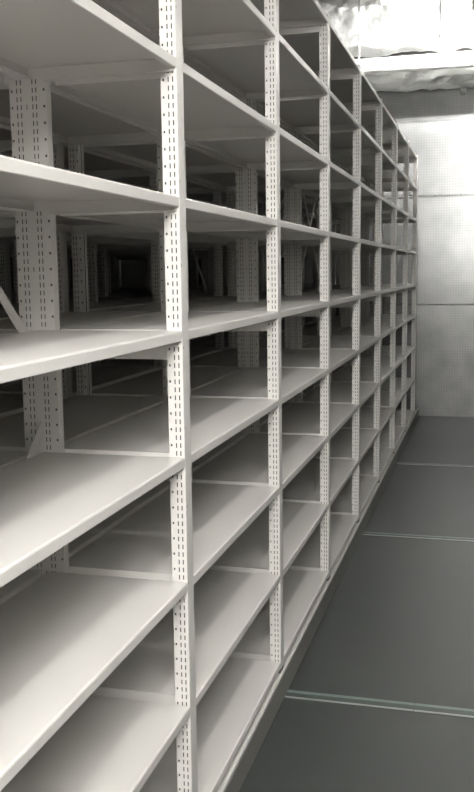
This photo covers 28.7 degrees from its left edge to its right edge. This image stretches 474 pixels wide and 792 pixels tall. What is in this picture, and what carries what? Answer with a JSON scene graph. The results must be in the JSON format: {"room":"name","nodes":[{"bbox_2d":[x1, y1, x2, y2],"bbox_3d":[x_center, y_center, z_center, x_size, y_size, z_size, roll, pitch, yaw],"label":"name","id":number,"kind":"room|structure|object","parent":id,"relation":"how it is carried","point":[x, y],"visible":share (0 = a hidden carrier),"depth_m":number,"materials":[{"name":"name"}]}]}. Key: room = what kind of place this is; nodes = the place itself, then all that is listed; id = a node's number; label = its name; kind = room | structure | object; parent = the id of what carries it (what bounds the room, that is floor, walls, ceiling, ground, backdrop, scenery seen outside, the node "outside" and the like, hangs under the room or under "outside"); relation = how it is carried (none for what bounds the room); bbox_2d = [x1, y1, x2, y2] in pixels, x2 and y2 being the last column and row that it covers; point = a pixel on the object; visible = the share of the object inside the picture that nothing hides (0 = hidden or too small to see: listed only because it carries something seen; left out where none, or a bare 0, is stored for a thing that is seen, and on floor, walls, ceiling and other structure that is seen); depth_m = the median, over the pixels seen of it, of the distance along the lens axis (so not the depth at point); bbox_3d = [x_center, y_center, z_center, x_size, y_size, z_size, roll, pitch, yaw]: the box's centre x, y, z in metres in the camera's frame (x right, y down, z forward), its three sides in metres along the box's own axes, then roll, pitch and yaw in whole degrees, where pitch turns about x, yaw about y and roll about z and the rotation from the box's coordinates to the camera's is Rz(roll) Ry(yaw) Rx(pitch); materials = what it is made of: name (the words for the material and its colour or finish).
{"room":"storage warehouse","nodes":[
{"label":"storage warehouse","id":0,"kind":"room"},
{"bbox_2d":[10,257,72,290],"bbox_3d":[-3.171,-1.376,4.614,0.100,4.750,12.730,1,8,15],"label":"wall","id":1,"kind":"structure","parent":0,"point":[11,258],"depth_m":8.53,"materials":[{"name":"grey paint"}]},
{"bbox_2d":[121,48,473,416],"bbox_3d":[1.287,-2.157,9.987,5.870,4.750,0.120,1,8,15],"label":"wall","id":2,"kind":"structure","parent":0,"point":[438,124],"depth_m":9.80,"materials":[{"name":"white paint"}]},
{"bbox_2d":[317,0,473,57],"bbox_3d":[1.156,-3.743,9.373,5.590,0.585,0.567,1,8,15],"label":"duct","id":3,"kind":"object","parent":2,"relation":"attached to","point":[439,25],"visible":0.28,"depth_m":9.03,"materials":[{"name":"silver metal"}]},
{"bbox_2d":[365,67,473,94],"bbox_3d":[1.206,-3.244,9.597,5.590,0.300,0.409,1,8,15],"label":"insulated pipe","id":4,"kind":"object","parent":2,"relation":"attached to","point":[461,78],"visible":0.15,"depth_m":9.26,"materials":[{"name":"silver metal"}]},
{"bbox_2d":[239,416,473,791],"bbox_3d":[-0.353,1.089,4.184,5.870,0.100,12.930,1,8,15],"label":"floor","id":5,"kind":"structure","parent":0,"point":[397,624],"depth_m":3.85,"materials":[{"name":"grey concrete"}]},
{"bbox_2d":[10,252,147,295],"bbox_3d":[-2.184,-0.519,5.733,0.826,2.716,10.019,1,8,15],"label":"shelving rack","id":6,"kind":"object","parent":5,"relation":"on","point":[118,259],"visible":0.02,"depth_m":9.09,"materials":[{"name":"grey metal"}]},
{"bbox_2d":[0,243,227,303],"bbox_3d":[-1.381,-0.501,5.516,0.826,2.716,10.019,1,8,15],"label":"shelving rack","id":7,"kind":"object","parent":5,"relation":"on","point":[5,249],"visible":0.03,"depth_m":6.89,"materials":[{"name":"grey metal"}]},
{"bbox_2d":[0,124,335,417],"bbox_3d":[-0.578,-0.484,5.300,0.826,2.716,10.019,1,8,15],"label":"shelving rack","id":8,"kind":"object","parent":5,"relation":"on","point":[105,372],"visible":0.12,"depth_m":4.60,"materials":[{"name":"grey metal"}]},
{"bbox_2d":[0,0,418,791],"bbox_3d":[0.225,-0.466,5.083,0.826,2.716,10.019,1,8,15],"label":"shelving rack","id":9,"kind":"object","parent":5,"relation":"on","point":[177,539],"visible":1,"depth_m":2.94,"materials":[{"name":"white metal"}]},
{"bbox_2d":[284,690,473,718],"bbox_3d":[-0.491,1.107,3.673,5.650,0.005,0.068,1,8,15],"label":"rail","id":10,"kind":"object","parent":5,"relation":"on","point":[291,694],"visible":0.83,"depth_m":3.39,"materials":[{"name":"grey metal"}]},
{"bbox_2d":[362,532,473,541],"bbox_3d":[0.085,0.816,5.784,5.650,0.005,0.068,1,8,15],"label":"rail","id":11,"kind":"object","parent":5,"relation":"on","point":[364,533],"visible":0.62,"depth_m":5.51,"materials":[{"name":"grey metal"}]},
{"bbox_2d":[396,462,473,466],"bbox_3d":[0.638,0.538,7.806,5.650,0.005,0.068,1,8,15],"label":"rail","id":12,"kind":"object","parent":5,"relation":"on","point":[403,463],"visible":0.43,"depth_m":7.54,"materials":[{"name":"grey metal"}]},
{"bbox_3d":[-0.420,-3.717,3.540,5.870,0.100,12.930,1,8,15],"label":"ceiling","id":13,"kind":"structure","parent":0,"visible":0},
{"bbox_2d":[380,0,436,4],"bbox_3d":[1.585,-3.990,8.429,0.550,0.712,0.250,1,8,15],"label":"lamp","id":14,"kind":"object","parent":13,"relation":"hanging from","point":[383,2],"visible":1,"depth_m":8.55,"materials":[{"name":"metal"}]},
{"bbox_2d":[355,0,473,74],"bbox_3d":[1.095,-3.812,9.141,5.650,1.240,0.192,1,8,15],"label":"pipe","id":15,"kind":"object","parent":13,"relation":"hanging from","point":[465,59],"visible":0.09,"depth_m":9.01,"materials":[{"name":"white paint"}]},
{"bbox_2d":[472,0,473,16],"bbox_3d":[2.754,-3.840,7.972,1.400,0.920,0.233,1,8,15],"label":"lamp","id":16,"kind":"object","parent":13,"relation":"hanging from","point":[472,0],"visible":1,"depth_m":8.10,"materials":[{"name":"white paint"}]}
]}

